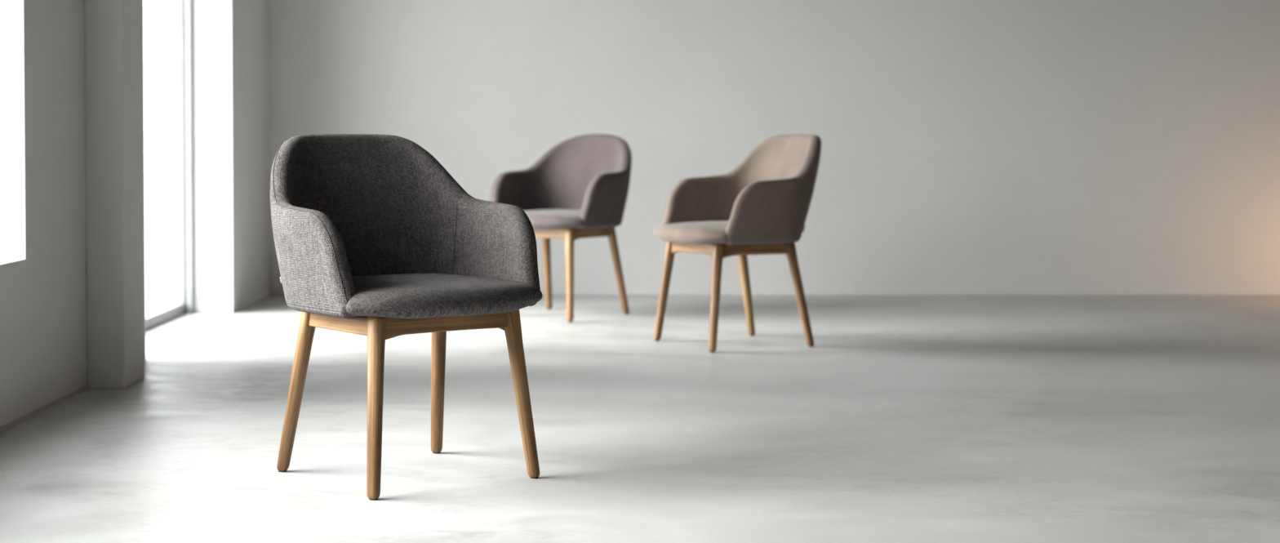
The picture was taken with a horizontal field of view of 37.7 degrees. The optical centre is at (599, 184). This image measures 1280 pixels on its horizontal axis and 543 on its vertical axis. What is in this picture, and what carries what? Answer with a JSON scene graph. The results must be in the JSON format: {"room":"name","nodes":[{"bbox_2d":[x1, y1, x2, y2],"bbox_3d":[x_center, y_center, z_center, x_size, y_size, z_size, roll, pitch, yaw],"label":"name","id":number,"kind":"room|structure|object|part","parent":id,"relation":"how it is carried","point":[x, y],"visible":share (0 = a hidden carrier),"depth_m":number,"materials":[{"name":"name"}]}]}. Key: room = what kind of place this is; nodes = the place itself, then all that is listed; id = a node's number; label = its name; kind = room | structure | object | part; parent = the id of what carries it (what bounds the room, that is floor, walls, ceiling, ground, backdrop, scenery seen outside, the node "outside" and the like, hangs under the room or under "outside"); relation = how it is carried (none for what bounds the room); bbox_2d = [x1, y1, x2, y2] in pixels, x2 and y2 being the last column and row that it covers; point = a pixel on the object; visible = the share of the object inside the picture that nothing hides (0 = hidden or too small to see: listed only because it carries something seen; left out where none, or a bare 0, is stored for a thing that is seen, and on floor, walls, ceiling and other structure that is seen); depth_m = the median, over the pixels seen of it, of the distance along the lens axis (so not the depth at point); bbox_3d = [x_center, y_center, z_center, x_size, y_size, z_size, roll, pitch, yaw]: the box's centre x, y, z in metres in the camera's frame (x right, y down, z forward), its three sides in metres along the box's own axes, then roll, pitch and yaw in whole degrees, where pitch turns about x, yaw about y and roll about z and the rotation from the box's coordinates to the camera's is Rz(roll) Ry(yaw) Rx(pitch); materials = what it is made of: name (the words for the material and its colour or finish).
{"room":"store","nodes":[
{"label":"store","id":0,"kind":"room"},
{"bbox_2d":[0,0,271,426],"bbox_3d":[-1.800,-0.820,2.667,0.360,3.100,13.375,0,2,0],"label":"wall","id":1,"kind":"structure","parent":0,"point":[43,359],"depth_m":5.82,"materials":[{"name":"grey paint"}]},
{"bbox_2d":[0,384,88,431],"bbox_3d":[-1.618,0.769,0.971,0.004,0.012,9.900,0,2,0],"label":"trim","id":2,"kind":"structure","parent":1,"relation":"attached to","point":[19,420],"depth_m":5.43,"materials":[{"name":"grey paint"}]},
{"bbox_2d":[84,0,144,388],"bbox_3d":[-1.560,-0.908,6.008,0.120,3.100,0.260,0,2,0],"label":"column","id":3,"kind":"structure","parent":1,"relation":"attached to","point":[114,183],"depth_m":5.91,"materials":[{"name":"grey paint"}]},
{"bbox_2d":[150,0,159,311],"bbox_3d":[-2.105,-0.907,8.859,0.030,3.050,0.040,0,2,0],"label":"trim","id":4,"kind":"structure","parent":1,"relation":"attached to","point":[153,3],"depth_m":8.86,"materials":[{"name":"grey paint"}]},
{"bbox_2d":[145,0,185,329],"bbox_3d":[-1.890,-0.497,7.530,0.060,2.200,1.740,0,2,0],"label":"window","id":5,"kind":"structure","parent":1,"relation":"in","point":[177,307],"depth_m":8.37,"materials":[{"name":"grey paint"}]},
{"bbox_2d":[182,0,193,313],"bbox_3d":[-1.843,-0.519,8.385,0.031,2.198,0.028,0,2,0],"label":"trim","id":6,"kind":"structure","parent":1,"relation":"attached to","point":[187,4],"depth_m":8.38,"materials":[{"name":"grey paint"}]},
{"bbox_2d":[0,294,1279,542],"bbox_3d":[1.840,0.789,2.709,7.520,0.120,13.375,0,2,0],"label":"floor","id":7,"kind":"structure","parent":0,"point":[906,418],"depth_m":5.09,"materials":[{"name":"concrete"}]},
{"bbox_2d":[270,133,542,500],"bbox_3d":[-0.471,0.283,4.429,0.582,0.803,0.592,-1,2,-37],"label":"armchair","id":8,"kind":"object","parent":7,"relation":"on","point":[374,237],"visible":1,"depth_m":4.44,"materials":[{"name":"grey fabric"}]},
{"bbox_3d":[-0.713,0.483,4.436,0.119,0.397,0.042,1,2,32],"label":"leg","id":9,"kind":"part","parent":8,"relation":"part of","materials":[{"name":"brown wood"}]},
{"bbox_3d":[-0.588,0.314,4.289,0.022,0.044,0.286,-1,2,-37],"label":"apron rail","id":10,"kind":"part","parent":8,"relation":"part of","materials":[{"name":"brown wood"}]},
{"bbox_3d":[-0.465,0.275,4.420,0.474,0.032,0.325,-1,2,-37],"label":"seat","id":11,"kind":"part","parent":8,"relation":"part of","materials":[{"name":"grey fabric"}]},
{"bbox_3d":[-0.494,0.490,4.146,0.043,0.397,0.094,0,2,-5],"label":"leg","id":12,"kind":"part","parent":8,"relation":"part of","materials":[{"name":"brown wood"}]},
{"bbox_3d":[-0.497,0.084,4.458,0.582,0.407,0.508,-1,2,-37],"label":"backrest","id":13,"kind":"part","parent":8,"relation":"part of","materials":[{"name":"grey fabric"}]},
{"bbox_3d":[-0.405,0.476,4.666,0.042,0.397,0.119,0,2,-15],"label":"leg","id":14,"kind":"part","parent":8,"relation":"part of","materials":[{"name":"brown wood"}]},
{"bbox_3d":[-0.436,0.255,4.381,0.522,0.077,0.473,-1,2,-37],"label":"seat","id":15,"kind":"part","parent":8,"relation":"part of","materials":[{"name":"grey fabric"}]},
{"bbox_3d":[-0.354,0.319,4.274,0.336,0.053,0.022,-1,2,-37],"label":"apron rail","id":16,"kind":"part","parent":8,"relation":"part of","materials":[{"name":"brown wood"}]},
{"bbox_3d":[-0.188,0.484,4.375,0.094,0.397,0.043,1,2,22],"label":"leg","id":17,"kind":"part","parent":8,"relation":"part of","materials":[{"name":"brown wood"}]},
{"bbox_2d":[490,133,631,322],"bbox_3d":[-0.165,0.179,8.331,0.582,0.806,0.593,1,2,35],"label":"armchair","id":18,"kind":"object","parent":7,"relation":"on","point":[579,188],"visible":0.89,"depth_m":8.39,"materials":[{"name":"grey fabric"}]},
{"bbox_3d":[-0.239,0.374,8.565,0.042,0.397,0.119,0,2,13],"label":"leg","id":19,"kind":"part","parent":18,"relation":"part of","materials":[{"name":"brown wood"}]},
{"bbox_3d":[-0.277,0.217,8.171,0.336,0.053,0.022,1,2,35],"label":"apron rail","id":20,"kind":"part","parent":18,"relation":"part of","materials":[{"name":"brown wood"}]},
{"bbox_3d":[-0.199,0.153,8.281,0.522,0.077,0.473,1,2,35],"label":"seat","id":21,"kind":"part","parent":18,"relation":"part of","materials":[{"name":"grey fabric"}]},
{"bbox_3d":[-0.141,-0.020,8.360,0.582,0.410,0.508,1,2,35],"label":"backrest","id":22,"kind":"part","parent":18,"relation":"part of","materials":[{"name":"grey fabric"}]},
{"bbox_3d":[-0.133,0.388,8.048,0.043,0.397,0.094,0,2,3],"label":"leg","id":23,"kind":"part","parent":18,"relation":"part of","materials":[{"name":"brown wood"}]},
{"bbox_3d":[-0.044,0.216,8.194,0.022,0.053,0.286,1,2,35],"label":"apron rail","id":24,"kind":"part","parent":18,"relation":"part of","materials":[{"name":"brown wood"}]},
{"bbox_3d":[-0.171,0.173,8.321,0.474,0.032,0.325,1,2,35],"label":"seat","id":25,"kind":"part","parent":18,"relation":"part of","materials":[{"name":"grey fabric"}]},
{"bbox_3d":[0.076,0.380,8.345,0.119,0.397,0.042,-1,2,-34],"label":"leg","id":26,"kind":"part","parent":18,"relation":"part of","materials":[{"name":"brown wood"}]},
{"bbox_2d":[653,133,821,352],"bbox_3d":[0.535,0.210,7.191,0.593,0.803,0.582,-1,2,-26],"label":"armchair","id":27,"kind":"object","parent":7,"relation":"on","point":[760,206],"visible":1,"depth_m":7.07,"materials":[{"name":"beige fabric"}]},
{"bbox_3d":[0.254,0.408,7.271,0.094,0.397,0.043,0,2,5],"label":"leg","id":28,"kind":"part","parent":27,"relation":"part of","materials":[{"name":"brown wood"}]},
{"bbox_3d":[0.359,0.245,7.105,0.022,0.053,0.336,-1,2,-27],"label":"apron rail","id":29,"kind":"part","parent":27,"relation":"part of","materials":[{"name":"brown wood"}]},
{"bbox_3d":[0.425,0.417,6.928,0.043,0.397,0.094,1,2,32],"label":"leg","id":30,"kind":"part","parent":27,"relation":"part of","materials":[{"name":"brown wood"}]},
{"bbox_3d":[0.481,0.182,7.164,0.473,0.077,0.522,-1,2,-26],"label":"seat","id":31,"kind":"part","parent":27,"relation":"part of","materials":[{"name":"beige fabric"}]},
{"bbox_3d":[0.572,0.012,7.205,0.508,0.407,0.582,-1,2,-26],"label":"backrest","id":32,"kind":"part","parent":27,"relation":"part of","materials":[{"name":"beige fabric"}]},
{"bbox_3d":[0.579,0.404,7.434,0.042,0.397,0.119,1,2,42],"label":"leg","id":33,"kind":"part","parent":27,"relation":"part of","materials":[{"name":"brown wood"}]},
{"bbox_3d":[0.525,0.203,7.186,0.325,0.032,0.474,-1,2,-26],"label":"seat","id":34,"kind":"part","parent":27,"relation":"part of","materials":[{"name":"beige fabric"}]},
{"bbox_3d":[0.576,0.247,7.014,0.286,0.053,0.022,-1,2,-26],"label":"apron rail","id":35,"kind":"part","parent":27,"relation":"part of","materials":[{"name":"brown wood"}]},
{"bbox_3d":[0.751,0.413,7.090,0.119,0.397,0.042,0,2,-5],"label":"leg","id":36,"kind":"part","parent":27,"relation":"part of","materials":[{"name":"brown wood"}]},
{"bbox_2d":[269,0,1279,294],"bbox_3d":[1.910,-0.938,9.454,7.780,3.220,0.200,0,2,0],"label":"wall","id":37,"kind":"structure","parent":0,"point":[969,147],"depth_m":9.37,"materials":[{"name":"grey paint"}]},
{"label":"outside","id":38,"kind":"structure","parent":0,"visible":0},
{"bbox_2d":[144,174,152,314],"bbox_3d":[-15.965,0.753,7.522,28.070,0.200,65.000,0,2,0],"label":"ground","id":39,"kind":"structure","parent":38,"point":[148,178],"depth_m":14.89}
]}

